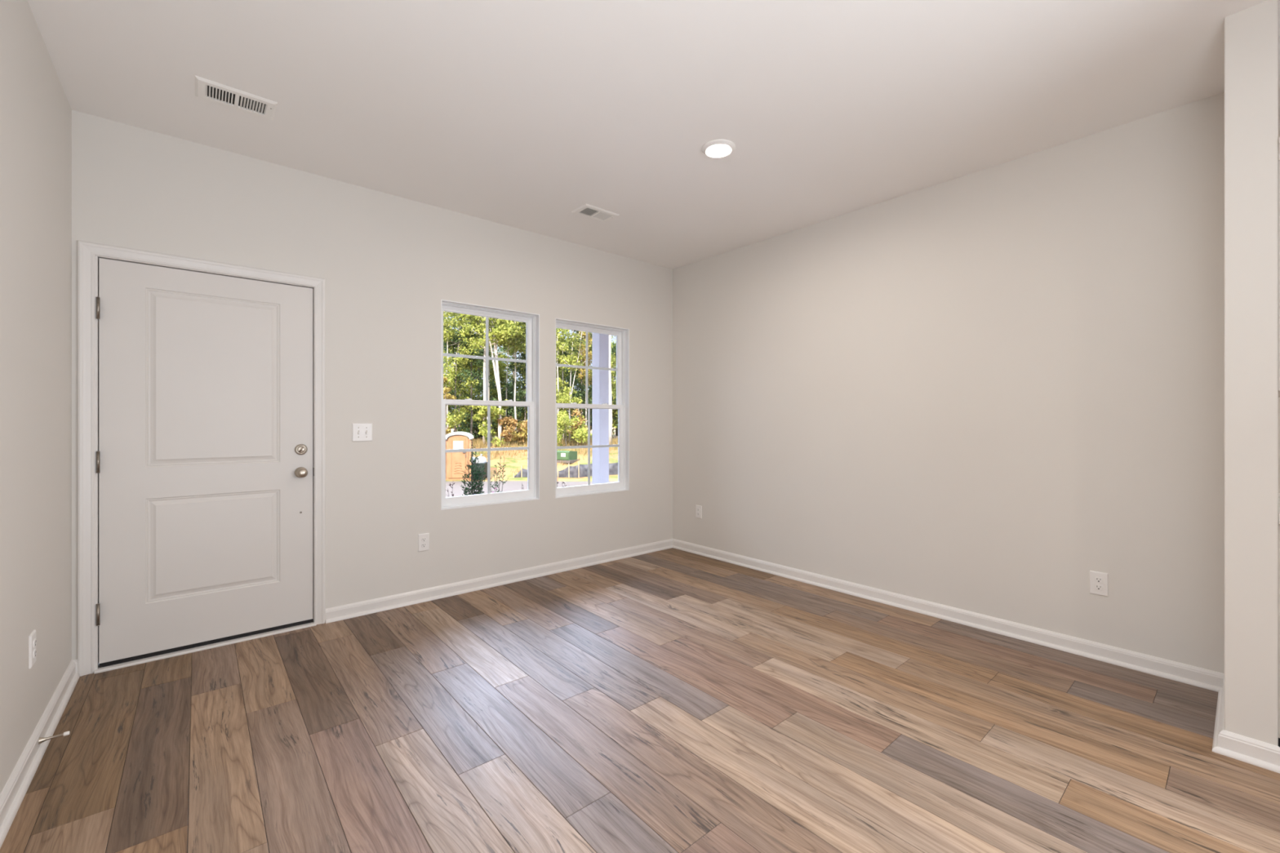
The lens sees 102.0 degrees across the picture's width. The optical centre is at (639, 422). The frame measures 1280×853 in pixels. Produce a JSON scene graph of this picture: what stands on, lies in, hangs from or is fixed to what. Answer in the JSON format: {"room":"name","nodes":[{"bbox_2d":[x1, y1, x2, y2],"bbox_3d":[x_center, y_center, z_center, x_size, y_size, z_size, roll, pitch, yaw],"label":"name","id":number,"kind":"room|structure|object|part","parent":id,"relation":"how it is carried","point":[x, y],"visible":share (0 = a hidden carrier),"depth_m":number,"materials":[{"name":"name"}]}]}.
{"room":"empty living room","nodes":[
{"label":"empty living room","id":0,"kind":"room"},
{"bbox_2d":[0,0,71,794],"bbox_3d":[-0.261,-0.155,-0.531,0.160,3.013,7.851,0,0,-40],"label":"wall","id":1,"kind":"structure","parent":0,"point":[36,111],"depth_m":1.92,"materials":[{"name":"paint"}]},
{"bbox_2d":[29,629,36,668],"bbox_3d":[-2.228,0.832,1.905,0.010,0.119,0.073,0,0,-40],"label":"wall outlet","id":2,"kind":"object","parent":1,"relation":"attached to","point":[33,641],"visible":1,"depth_m":1.89,"materials":[{"name":"white plastic"}]},
{"bbox_2d":[32,638,36,648],"bbox_3d":[-2.225,0.812,1.907,0.004,0.027,0.034,0,0,-40],"label":"receptacle","id":3,"kind":"object","parent":2,"relation":"attached to","point":[34,641],"depth_m":1.90,"materials":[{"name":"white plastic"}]},
{"bbox_2d":[32,648,36,658],"bbox_3d":[-2.225,0.851,1.907,0.004,0.027,0.034,0,0,-40],"label":"receptacle","id":4,"kind":"object","parent":2,"relation":"attached to","point":[34,651],"depth_m":1.90,"materials":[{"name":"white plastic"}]},
{"bbox_2d":[0,658,79,848],"bbox_3d":[-0.240,1.191,-0.408,0.030,0.082,7.691,0,0,-40],"label":"baseboard","id":5,"kind":"structure","parent":1,"relation":"attached to","point":[11,797],"depth_m":1.85,"materials":[{"name":"white paint"}]},
{"bbox_2d":[38,731,70,744],"bbox_3d":[-2.207,1.186,1.955,0.078,0.025,0.025,0,0,-40],"label":"door stop","id":6,"kind":"object","parent":1,"relation":"attached to","point":[41,740],"visible":1,"depth_m":1.95,"materials":[{"name":"silver metal"}]},
{"bbox_3d":[-2.213,1.186,1.950,0.064,0.025,0.025,0,0,-40],"label":"rod","id":7,"kind":"part","parent":6,"relation":"part of","materials":[{"name":"silver metal"}]},
{"bbox_2d":[71,110,672,659],"bbox_3d":[-1.264,-0.155,3.878,4.357,3.013,0.160,0,0,-40],"label":"wall","id":8,"kind":"structure","parent":0,"point":[387,262],"depth_m":3.47,"materials":[{"name":"paint"}]},
{"bbox_2d":[77,240,325,676],"bbox_3d":[-2.358,0.176,2.885,1.040,2.112,0.191,0,0,-40],"label":"door","id":9,"kind":"structure","parent":8,"relation":"in","point":[202,383],"depth_m":2.80,"materials":[{"name":"white paint"}]},
{"bbox_3d":[-2.018,0.302,3.095,0.065,0.065,0.070,0,0,-40],"label":"knob","id":10,"kind":"part","parent":9,"relation":"part of","materials":[{"name":"silver metal"}]},
{"bbox_2d":[351,422,372,441],"bbox_3d":[-1.777,0.064,3.323,0.118,0.118,0.019,0,0,-40],"label":"light switch","id":11,"kind":"object","parent":8,"relation":"attached to","point":[361,432],"visible":1,"depth_m":3.32,"materials":[{"name":"white plastic"}]},
{"bbox_2d":[417,533,429,551],"bbox_3d":[-1.490,0.828,3.574,0.073,0.119,0.010,0,0,-40],"label":"wall outlet","id":12,"kind":"object","parent":8,"relation":"attached to","point":[423,539],"visible":1,"depth_m":3.57,"materials":[{"name":"white plastic"}]},
{"bbox_2d":[440,299,539,510],"bbox_3d":[-1.147,-0.124,3.960,0.782,1.485,0.136,0,0,-40],"label":"window","id":13,"kind":"structure","parent":8,"relation":"in","point":[531,320],"depth_m":4.04,"materials":[{"name":"white plastic"}]},
{"bbox_3d":[-1.176,-0.490,3.994,0.742,0.712,0.028,0,0,-40],"label":"sash","id":14,"kind":"part","parent":13,"relation":"part of","materials":[{"name":"white plastic"}]},
{"bbox_3d":[-1.152,0.217,3.966,0.746,0.766,0.036,0,0,-40],"label":"sash","id":15,"kind":"part","parent":13,"relation":"part of","materials":[{"name":"white plastic"}]},
{"bbox_2d":[325,538,672,623],"bbox_3d":[-0.799,1.191,4.150,2.976,0.082,0.030,0,0,-40],"label":"baseboard","id":16,"kind":"structure","parent":8,"relation":"attached to","point":[335,614],"depth_m":3.82,"materials":[{"name":"white paint"}]},
{"bbox_2d":[555,318,629,497],"bbox_3d":[-0.440,-0.116,4.564,0.781,1.482,0.136,0,0,-40],"label":"window","id":17,"kind":"structure","parent":8,"relation":"in","point":[622,335],"depth_m":4.73,"materials":[{"name":"white plastic"}]},
{"bbox_3d":[-0.469,-0.483,4.597,0.741,0.709,0.028,0,0,-40],"label":"sash","id":18,"kind":"part","parent":17,"relation":"part of","materials":[{"name":"white plastic"}]},
{"bbox_3d":[-0.445,0.223,4.569,0.745,0.766,0.036,0,0,-40],"label":"sash","id":19,"kind":"part","parent":17,"relation":"part of","materials":[{"name":"white plastic"}]},
{"bbox_2d":[0,547,1279,852],"bbox_3d":[2.006,1.292,1.528,5.963,0.120,7.721,0,0,-40],"label":"floor","id":20,"kind":"structure","parent":0,"point":[669,700],"depth_m":2.03,"materials":[{"name":"brown wood"}]},
{"bbox_2d":[1278,524,1279,746],"bbox_3d":[2.798,0.798,1.882,0.800,0.868,0.626,0,0,-40],"label":"base cabinet","id":21,"kind":"object","parent":20,"relation":"on","point":[1278,524],"visible":0.2,"depth_m":1.86,"materials":[{"name":"paint"}]},
{"bbox_2d":[1278,493,1279,524],"bbox_3d":[2.800,0.345,1.881,0.838,0.037,0.630,0,0,-40],"label":"countertop","id":22,"kind":"structure","parent":21,"relation":"on","point":[1278,494],"depth_m":1.96,"materials":[{"name":"stone"}]},
{"bbox_2d":[27,0,1279,269],"bbox_3d":[2.016,-1.586,1.517,6.283,0.150,8.011,0,0,-40],"label":"ceiling","id":23,"kind":"structure","parent":0,"point":[522,114],"depth_m":2.35,"materials":[{"name":"paint"}]},
{"bbox_2d":[195,75,277,119],"bbox_3d":[-1.885,-1.506,2.425,0.296,0.010,0.183,0,0,-40],"label":"ceiling vent","id":24,"kind":"object","parent":23,"relation":"in","point":[206,89],"visible":1,"depth_m":2.41,"materials":[{"name":"white metal"}]},
{"bbox_2d":[571,203,618,222],"bbox_3d":[-0.322,-1.506,3.748,0.296,0.010,0.183,0,0,-40],"label":"ceiling vent","id":25,"kind":"object","parent":23,"relation":"in","point":[586,210],"visible":1,"depth_m":3.73,"materials":[{"name":"white metal"}]},
{"bbox_2d":[702,138,735,158],"bbox_3d":[0.433,-1.502,2.858,0.184,0.018,0.184,0,0,-40],"label":"recessed light","id":26,"kind":"object","parent":23,"relation":"in","point":[715,148],"visible":1,"depth_m":2.84,"materials":[{"name":"white plastic"}]},
{"bbox_2d":[672,92,1224,673],"bbox_3d":[1.563,-0.155,3.797,0.160,3.013,3.634,0,0,-40],"label":"wall","id":27,"kind":"structure","parent":0,"point":[988,391],"depth_m":3.04,"materials":[{"name":"paint"}]},
{"bbox_2d":[695,505,702,518],"bbox_3d":[0.549,0.838,4.855,0.010,0.119,0.073,0,0,-40],"label":"wall outlet","id":28,"kind":"object","parent":27,"relation":"attached to","point":[698,508],"visible":1,"depth_m":4.85,"materials":[{"name":"white plastic"}]},
{"bbox_2d":[672,538,1224,692],"bbox_3d":[1.491,1.191,3.736,0.030,0.082,3.634,0,0,-40],"label":"baseboard","id":29,"kind":"structure","parent":27,"relation":"attached to","point":[1192,675],"depth_m":3.04,"materials":[{"name":"white paint"}]},
{"bbox_2d":[1089,570,1108,596],"bbox_3d":[2.388,0.840,2.699,0.010,0.119,0.073,0,0,-40],"label":"wall outlet","id":30,"kind":"object","parent":27,"relation":"attached to","point":[1099,581],"visible":1,"depth_m":2.70,"materials":[{"name":"white plastic"}]},
{"bbox_2d":[1094,577,1102,582],"bbox_3d":[2.386,0.820,2.697,0.004,0.027,0.034,0,0,-40],"label":"receptacle","id":31,"kind":"object","parent":30,"relation":"attached to","point":[1097,580],"depth_m":2.70,"materials":[{"name":"white plastic"}]},
{"bbox_2d":[1094,584,1102,590],"bbox_3d":[2.386,0.859,2.697,0.004,0.027,0.034,0,0,-40],"label":"receptacle","id":32,"kind":"object","parent":30,"relation":"attached to","point":[1097,587],"depth_m":2.70,"materials":[{"name":"white plastic"}]},
{"bbox_2d":[1224,0,1278,746],"bbox_3d":[3.267,-0.155,2.779,2.743,3.013,0.127,0,0,-40],"label":"wall partition","id":33,"kind":"structure","parent":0,"point":[1251,33],"depth_m":1.89,"materials":[{"name":"paint"}]},
{"bbox_2d":[1212,678,1279,773],"bbox_3d":[2.462,1.191,2.092,0.687,0.082,0.187,0,0,-40],"label":"baseboard","id":34,"kind":"structure","parent":33,"relation":"attached to","point":[1251,751],"depth_m":1.90,"materials":[{"name":"white paint"}]},
{"bbox_2d":[1278,137,1279,397],"bbox_3d":[2.698,-0.561,1.968,0.841,0.895,0.366,0,0,-40],"label":"upper cabinet","id":35,"kind":"object","parent":33,"relation":"attached to","point":[1278,137],"visible":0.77,"depth_m":1.85,"materials":[{"name":"paint"}]},
{"bbox_3d":[2.698,-0.973,1.968,0.841,0.070,0.366,0,0,-40],"label":"crown moulding","id":36,"kind":"part","parent":35,"relation":"part of","materials":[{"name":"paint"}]},
{"bbox_2d":[1278,397,1279,493],"bbox_3d":[5.618,-0.155,2.013,0.160,3.013,4.090,0,0,-40],"label":"wall","id":37,"kind":"structure","parent":0,"point":[1278,397],"depth_m":3.47,"materials":[{"name":"paint"}]},
{"bbox_3d":[5.000,2.152,13.400,66.491,1.220,60.955,0,0,-40],"label":"yard","id":38,"kind":"structure","parent":0,"visible":0},
{"bbox_2d":[446,483,454,497],"bbox_3d":[-2.211,1.072,5.969,0.189,0.822,0.132,0,0,-40],"label":"shrub","id":39,"kind":"object","parent":38,"relation":"on","point":[450,483],"visible":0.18,"depth_m":6.00,"materials":[{"name":"green plant"}]},
{"bbox_2d":[460,440,485,495],"bbox_3d":[-1.997,0.845,6.227,0.361,1.276,0.223,0,0,-40],"label":"shrub","id":40,"kind":"object","parent":38,"relation":"on","point":[474,479],"visible":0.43,"depth_m":6.21,"materials":[{"name":"green plant"}]},
{"bbox_2d":[490,453,508,493],"bbox_3d":[-1.714,0.929,6.219,0.239,1.108,0.175,0,0,-40],"label":"shrub","id":41,"kind":"object","parent":38,"relation":"on","point":[499,477],"visible":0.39,"depth_m":6.23,"materials":[{"name":"green plant"}]},
{"bbox_3d":[-1.537,1.402,4.834,8.063,0.260,1.649,0,0,-40],"label":"porch slab","id":42,"kind":"object","parent":38,"relation":"on","visible":0},
{"bbox_2d":[591,333,608,484],"bbox_3d":[-0.492,-0.199,6.469,0.192,2.942,0.192,0,0,-40],"label":"porch column","id":43,"kind":"structure","parent":42,"relation":"on","point":[600,342],"depth_m":6.41,"materials":[{"name":"paint"}]},
{"label":"outside","id":44,"kind":"structure","parent":0,"visible":0},
{"bbox_2d":[445,427,617,481],"bbox_3d":[5.000,1.506,66.650,155.168,2.549,150.336,0,0,-40],"label":"bank","id":45,"kind":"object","parent":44,"point":[513,464],"visible":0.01,"depth_m":28.86,"materials":[{"name":"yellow plant"}]},
{"bbox_2d":[443,376,456,435],"bbox_3d":[-13.494,-0.735,35.915,1.712,4.928,2.238,0,0,-40],"label":"bush","id":46,"kind":"object","parent":45,"relation":"on","point":[448,430],"visible":0.44,"depth_m":36.00,"materials":[{"name":"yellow plant"}]},
{"bbox_2d":[443,311,461,412],"bbox_3d":[-18.566,-5.716,48.559,5.667,13.939,4.606,0,0,32],"label":"tree","id":47,"kind":"object","parent":45,"relation":"on","point":[443,312],"visible":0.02,"depth_m":48.19,"materials":[{"name":"green plant"}]},
{"bbox_2d":[445,380,463,433],"bbox_3d":[-15.538,-1.143,43.281,2.854,5.308,3.435,0,0,25],"label":"bush","id":48,"kind":"object","parent":45,"relation":"on","point":[449,407],"visible":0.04,"depth_m":43.08,"materials":[{"name":"green plant"}]},
{"bbox_2d":[443,315,470,430],"bbox_3d":[-14.294,-5.954,41.002,2.918,14.881,3.145,0,0,14],"label":"tree","id":49,"kind":"object","parent":45,"relation":"on","point":[449,315],"visible":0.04,"depth_m":40.94,"materials":[{"name":"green plant"}]},
{"bbox_2d":[443,312,471,434],"bbox_3d":[-13.918,-4.767,37.312,3.509,12.774,3.341,0,0,35],"label":"tree","id":50,"kind":"object","parent":45,"relation":"on","point":[460,317],"visible":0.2,"depth_m":37.47,"materials":[{"name":"green plant"}]},
{"bbox_2d":[445,429,474,479],"bbox_3d":[-8.617,1.542,24.740,1.260,2.420,1.240,0,0,-14],"label":"portable toilet","id":51,"kind":"object","parent":45,"relation":"on","point":[455,462],"visible":0.78,"depth_m":24.17,"materials":[{"name":"plastic"}]},
{"bbox_3d":[-8.476,1.592,24.184,0.880,2.000,0.048,0,0,-14],"label":"door","id":52,"kind":"part","parent":51,"relation":"part of","materials":[{"name":"plastic"}]},
{"bbox_2d":[443,343,479,432],"bbox_3d":[-13.644,-2.155,37.510,3.839,7.552,4.364,0,0,5],"label":"tree","id":53,"kind":"object","parent":45,"relation":"on","point":[455,371],"visible":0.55,"depth_m":37.41,"materials":[{"name":"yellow plant"}]},
{"bbox_2d":[448,382,476,436],"bbox_3d":[-14.838,-0.838,43.326,2.536,4.847,3.281,0,0,-24],"label":"bush","id":54,"kind":"object","parent":45,"relation":"on","point":[463,409],"visible":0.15,"depth_m":42.83,"materials":[{"name":"green plant"}]},
{"bbox_2d":[443,311,483,398],"bbox_3d":[-12.729,-6.009,38.047,4.623,15.214,5.114,0,0,36],"label":"tree","id":55,"kind":"object","parent":45,"relation":"on","point":[450,332],"visible":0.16,"depth_m":37.42,"materials":[{"name":"green plant"}]},
{"bbox_2d":[443,329,483,426],"bbox_3d":[-15.898,-3.546,45.831,4.732,9.759,5.409,0,0,-40],"label":"tree","id":56,"kind":"object","parent":45,"relation":"on","point":[458,330],"visible":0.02,"depth_m":45.45,"materials":[{"name":"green plant"}]},
{"bbox_2d":[443,324,497,435],"bbox_3d":[-13.101,-2.816,38.956,5.033,8.738,3.987,0,0,-40],"label":"tree","id":57,"kind":"object","parent":45,"relation":"on","point":[480,362],"visible":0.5,"depth_m":38.42,"materials":[{"name":"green plant"}]},
{"bbox_2d":[461,395,482,438],"bbox_3d":[-13.757,-0.331,43.363,2.788,4.149,3.291,0,0,17],"label":"bush","id":58,"kind":"object","parent":45,"relation":"on","point":[474,426],"visible":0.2,"depth_m":42.46,"materials":[{"name":"green plant"}]},
{"bbox_2d":[445,317,511,438],"bbox_3d":[-13.640,-5.463,42.932,5.562,13.770,4.817,0,0,-40],"label":"tree","id":59,"kind":"object","parent":45,"relation":"on","point":[500,363],"visible":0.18,"depth_m":42.57,"materials":[{"name":"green plant"}]},
{"bbox_2d":[471,462,487,479],"bbox_3d":[-7.850,2.332,24.900,1.040,0.800,0.840,0,0,0],"label":"bin","id":60,"kind":"object","parent":45,"relation":"on","point":[481,464],"visible":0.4,"depth_m":24.52,"materials":[{"name":"plastic"}]},
{"bbox_2d":[475,453,486,462],"bbox_3d":[-7.651,1.823,24.905,0.581,0.604,0.579,0,0,-40],"label":"bag","id":61,"kind":"object","parent":60,"relation":"on","point":[482,460],"visible":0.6,"depth_m":24.72,"materials":[{"name":"white plastic"}]},
{"bbox_2d":[466,376,496,437],"bbox_3d":[-13.176,-1.284,44.462,3.574,5.628,3.321,0,0,-40],"label":"bush","id":62,"kind":"object","parent":45,"relation":"on","point":[493,377],"visible":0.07,"depth_m":44.20,"materials":[{"name":"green plant"}]},
{"bbox_2d":[462,315,506,444],"bbox_3d":[-11.076,-6.029,37.008,4.655,15.366,5.295,0,0,19],"label":"tree","id":63,"kind":"object","parent":45,"relation":"on","point":[471,318],"visible":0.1,"depth_m":36.92,"materials":[{"name":"green plant"}]},
{"bbox_2d":[467,399,507,447],"bbox_3d":[-10.391,0.102,35.887,2.912,3.438,2.609,0,0,-40],"label":"bush","id":64,"kind":"object","parent":45,"relation":"on","point":[495,412],"visible":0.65,"depth_m":35.64,"materials":[{"name":"green plant"}]},
{"bbox_2d":[486,320,489,418],"bbox_3d":[-11.074,-5.977,39.135,3.744,15.062,3.562,0,0,-40],"label":"tree","id":65,"kind":"object","parent":45,"relation":"on","point":[488,321],"visible":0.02,"depth_m":38.95,"materials":[{"name":"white plant"}]},
{"bbox_2d":[457,313,525,443],"bbox_3d":[-10.383,-5.369,36.119,4.970,14.196,5.168,0,0,14],"label":"tree","id":66,"kind":"object","parent":45,"relation":"on","point":[502,331],"visible":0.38,"depth_m":35.53,"materials":[{"name":"green plant"}]},
{"bbox_2d":[477,320,515,399],"bbox_3d":[-14.119,-5.921,49.967,4.454,14.253,5.387,0,0,6],"label":"tree","id":67,"kind":"object","parent":45,"relation":"on","point":[501,349],"visible":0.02,"depth_m":49.44,"materials":[{"name":"green plant"}]},
{"bbox_2d":[481,386,516,437],"bbox_3d":[-11.630,-0.869,44.305,3.859,4.511,3.125,0,0,-40],"label":"bush","id":68,"kind":"object","parent":45,"relation":"on","point":[491,389],"visible":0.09,"depth_m":43.60,"materials":[{"name":"green plant"}]},
{"bbox_2d":[480,321,524,417],"bbox_3d":[-11.485,-6.527,46.343,5.174,15.694,4.731,0,0,-1],"label":"tree","id":69,"kind":"object","parent":45,"relation":"on","point":[503,380],"visible":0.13,"depth_m":46.20,"materials":[{"name":"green plant"}]},
{"bbox_2d":[488,318,525,443],"bbox_3d":[-9.174,-5.541,37.990,5.056,14.251,4.367,0,0,-37],"label":"tree","id":70,"kind":"object","parent":45,"relation":"on","point":[521,347],"visible":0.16,"depth_m":37.30,"materials":[{"name":"green plant"}]},
{"bbox_2d":[490,389,524,437],"bbox_3d":[-11.047,-0.587,43.484,3.948,4.391,3.105,0,0,-40],"label":"bush","id":71,"kind":"object","parent":45,"relation":"on","point":[503,395],"visible":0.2,"depth_m":42.97,"materials":[{"name":"green plant"}]},
{"bbox_2d":[491,319,524,430],"bbox_3d":[-9.679,-5.372,40.010,3.968,13.783,3.725,0,0,-40],"label":"tree","id":72,"kind":"object","parent":45,"relation":"on","point":[507,348],"visible":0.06,"depth_m":39.98,"materials":[{"name":"green plant"}]},
{"bbox_2d":[497,415,527,445],"bbox_3d":[-8.958,0.607,36.507,2.331,2.175,1.947,0,0,-40],"label":"bush","id":73,"kind":"object","parent":45,"relation":"on","point":[505,420],"visible":0.91,"depth_m":36.04,"materials":[{"name":"brown plant"}]},
{"bbox_2d":[502,320,526,420],"bbox_3d":[-10.090,-6.543,47.235,5.158,15.665,4.786,0,0,5],"label":"tree","id":74,"kind":"object","parent":45,"relation":"on","point":[513,321],"visible":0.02,"depth_m":46.16,"materials":[{"name":"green plant"}]},
{"bbox_2d":[502,420,527,444],"bbox_3d":[-8.554,0.735,38.102,2.934,2.048,3.304,0,0,-40],"label":"bush","id":75,"kind":"object","parent":45,"relation":"on","point":[524,432],"visible":0.3,"depth_m":37.17,"materials":[{"name":"plant"}]},
{"bbox_2d":[503,326,527,421],"bbox_3d":[-8.671,-3.946,39.990,3.180,10.930,3.685,0,0,30],"label":"tree","id":76,"kind":"object","parent":45,"relation":"on","point":[521,393],"visible":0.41,"depth_m":39.40,"materials":[{"name":"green plant"}]},
{"bbox_2d":[511,377,527,435],"bbox_3d":[-9.811,-1.155,44.264,3.147,5.235,2.933,0,0,-40],"label":"bush","id":77,"kind":"object","parent":45,"relation":"on","point":[519,382],"visible":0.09,"depth_m":43.48,"materials":[{"name":"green plant"}]},
{"bbox_2d":[513,466,527,478],"bbox_3d":[-5.545,2.458,25.090,1.140,0.697,0.192,0,0,-16],"label":"fence","id":78,"kind":"object","parent":45,"relation":"on","point":[522,473],"visible":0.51,"depth_m":25.07,"materials":[{"name":"black fabric"}]},
{"bbox_2d":[517,397,527,430],"bbox_3d":[-8.665,-1.374,43.157,3.063,5.592,3.458,0,0,-40],"label":"bush","id":79,"kind":"object","parent":45,"relation":"on","point":[522,397],"visible":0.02,"depth_m":42.96,"materials":[{"name":"green plant"}]},
{"bbox_2d":[507,321,564,391],"bbox_3d":[-7.430,-5.562,38.877,4.530,14.231,4.745,0,0,41],"label":"tree","id":80,"kind":"object","parent":45,"relation":"on","point":[514,364],"visible":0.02,"depth_m":38.15,"materials":[{"name":"green plant"}]},
{"bbox_2d":[472,435,617,473],"bbox_3d":[-3.641,1.798,32.842,30.551,1.724,13.820,0,0,0],"label":"dry grass","id":81,"kind":"structure","parent":45,"relation":"on","point":[479,444],"depth_m":34.87,"materials":[{"name":"plant"}]},
{"bbox_2d":[555,382,568,437],"bbox_3d":[-7.110,-1.003,44.589,2.916,5.067,2.882,0,0,-40],"label":"bush","id":82,"kind":"object","parent":45,"relation":"on","point":[565,384],"visible":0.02,"depth_m":43.83,"materials":[{"name":"green plant"}]},
{"bbox_2d":[555,328,574,385],"bbox_3d":[-7.886,-5.583,45.208,5.061,13.858,5.032,0,0,20],"label":"tree","id":83,"kind":"object","parent":45,"relation":"on","point":[560,372],"visible":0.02,"depth_m":44.49,"materials":[{"name":"green plant"}]},
{"bbox_2d":[556,450,579,463],"bbox_3d":[-4.130,1.925,29.200,1.080,0.679,1.000,0,0,26],"label":"utility box","id":84,"kind":"object","parent":45,"relation":"on","point":[570,456],"visible":0.74,"depth_m":28.80,"materials":[{"name":"green metal"}]},
{"bbox_3d":[-4.319,1.875,28.808,0.820,0.400,0.030,0,0,26],"label":"panel","id":85,"kind":"part","parent":84,"relation":"part of","materials":[{"name":"green metal"}]},
{"bbox_2d":[555,328,584,434],"bbox_3d":[-5.811,-2.779,38.001,3.553,8.725,3.481,0,0,23],"label":"tree","id":86,"kind":"object","parent":45,"relation":"on","point":[559,393],"visible":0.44,"depth_m":37.87,"materials":[{"name":"green plant"}]},
{"bbox_2d":[561,337,578,440],"bbox_3d":[-5.846,-5.314,40.399,3.331,13.670,2.450,0,0,33],"label":"tree","id":87,"kind":"object","parent":45,"relation":"on","point":[567,352],"visible":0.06,"depth_m":39.97,"materials":[{"name":"green plant"}]},
{"bbox_2d":[559,388,587,439],"bbox_3d":[-5.603,-0.543,43.099,3.391,4.466,2.978,0,0,14],"label":"bush","id":88,"kind":"object","parent":45,"relation":"on","point":[578,388],"visible":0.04,"depth_m":42.74,"materials":[{"name":"green plant"}]},
{"bbox_2d":[558,339,589,417],"bbox_3d":[-7.019,-3.361,49.506,4.608,9.168,5.197,0,0,-10],"label":"tree","id":89,"kind":"object","parent":45,"relation":"on","point":[571,347],"visible":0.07,"depth_m":48.22,"materials":[{"name":"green plant"}]},
{"bbox_2d":[556,411,591,446],"bbox_3d":[-5.030,0.551,36.008,3.002,2.766,3.876,0,0,-20],"label":"bush","id":90,"kind":"object","parent":45,"relation":"on","point":[581,433],"visible":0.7,"depth_m":35.28,"materials":[{"name":"green plant"}]},
{"bbox_2d":[559,328,591,391],"bbox_3d":[-5.377,-5.802,48.183,5.060,14.100,5.317,0,0,-4],"label":"tree","id":91,"kind":"object","parent":45,"relation":"on","point":[590,349],"visible":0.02,"depth_m":47.28,"materials":[{"name":"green plant"}]},
{"bbox_2d":[560,329,591,427],"bbox_3d":[-4.875,-4.231,40.862,3.470,11.444,3.974,0,0,7],"label":"tree","id":92,"kind":"object","parent":45,"relation":"on","point":[580,386],"visible":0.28,"depth_m":40.45,"materials":[{"name":"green plant"}]},
{"bbox_2d":[562,331,591,443],"bbox_3d":[-4.659,-4.075,38.097,2.553,11.389,3.632,0,0,-22],"label":"tree","id":93,"kind":"object","parent":45,"relation":"on","point":[571,340],"visible":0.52,"depth_m":37.41,"materials":[{"name":"green plant"}]},
{"bbox_2d":[567,408,591,445],"bbox_3d":[-4.164,0.333,35.889,1.428,2.795,1.493,0,0,-40],"label":"sapling","id":94,"kind":"object","parent":45,"relation":"on","point":[575,411],"visible":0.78,"depth_m":35.65,"materials":[{"name":"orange plant"}]},
{"bbox_2d":[568,398,591,437],"bbox_3d":[-4.631,-0.521,44.456,3.255,4.156,3.342,0,0,22],"label":"bush","id":95,"kind":"object","parent":45,"relation":"on","point":[584,398],"visible":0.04,"depth_m":43.55,"materials":[{"name":"green plant"}]},
{"bbox_2d":[577,331,591,427],"bbox_3d":[-3.968,-4.494,39.003,2.121,12.092,2.325,0,0,-1],"label":"tree","id":96,"kind":"object","parent":45,"relation":"on","point":[589,339],"visible":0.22,"depth_m":38.99,"materials":[{"name":"green plant"}]},
{"bbox_2d":[556,462,617,477],"bbox_3d":[-1.088,2.319,25.732,7.529,0.956,0.342,0,0,-12],"label":"fence","id":97,"kind":"object","parent":45,"relation":"on","point":[580,470],"visible":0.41,"depth_m":25.27,"materials":[{"name":"black fabric"}]},
{"bbox_2d":[571,329,615,386],"bbox_3d":[-3.687,-6.157,42.213,4.206,15.228,3.919,0,0,-40],"label":"tree","id":98,"kind":"object","parent":45,"relation":"on","point":[589,361],"visible":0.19,"depth_m":41.53,"materials":[{"name":"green plant"}]},
{"bbox_2d":[582,373,615,432],"bbox_3d":[-3.588,-1.445,43.520,3.100,5.711,3.323,0,0,-27],"label":"bush","id":99,"kind":"object","parent":45,"relation":"on","point":[591,373],"visible":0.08,"depth_m":43.05,"materials":[{"name":"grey plant"}]},
{"bbox_2d":[582,332,616,386],"bbox_3d":[-3.554,-6.672,49.719,4.350,15.758,4.593,0,0,-8],"label":"tree","id":100,"kind":"object","parent":45,"relation":"on","point":[590,332],"visible":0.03,"depth_m":48.45,"materials":[{"name":"green plant"}]},
{"bbox_2d":[587,335,617,420],"bbox_3d":[-1.484,-5.023,38.848,4.216,13.153,4.186,0,0,-40],"label":"tree","id":101,"kind":"object","parent":45,"relation":"on","point":[612,362],"visible":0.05,"depth_m":38.40,"materials":[{"name":"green plant"}]},
{"bbox_2d":[608,334,612,444],"bbox_3d":[-2.133,-6.481,36.416,4.273,16.351,4.366,0,0,-30],"label":"tree","id":102,"kind":"object","parent":45,"relation":"on","point":[610,336],"visible":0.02,"depth_m":36.40,"materials":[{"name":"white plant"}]},
{"bbox_2d":[610,342,617,426],"bbox_3d":[-0.345,-5.790,43.057,4.643,14.415,4.922,0,0,-35],"label":"tree","id":103,"kind":"object","parent":45,"relation":"on","point":[615,348],"visible":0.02,"depth_m":42.83,"materials":[{"name":"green plant"}]},
{"bbox_2d":[611,382,617,436],"bbox_3d":[-2.647,-0.944,43.148,2.795,4.742,3.065,0,0,-6],"label":"bush","id":104,"kind":"object","parent":45,"relation":"on","point":[615,411],"visible":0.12,"depth_m":42.62,"materials":[{"name":"green plant"}]},
{"bbox_2d":[611,337,617,435],"bbox_3d":[-2.199,-5.128,47.307,5.081,12.816,4.983,0,0,32],"label":"tree","id":105,"kind":"object","parent":45,"relation":"on","point":[612,345],"visible":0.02,"depth_m":47.50,"materials":[{"name":"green plant"}]},
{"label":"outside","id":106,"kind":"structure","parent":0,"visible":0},
{"bbox_2d":[445,480,617,497],"bbox_3d":[5.000,2.707,20.050,103.890,0.001,90.240,0,0,-40],"label":"road","id":107,"kind":"structure","parent":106,"point":[509,486],"depth_m":22.00,"materials":[{"name":"grey concrete"}]}
]}

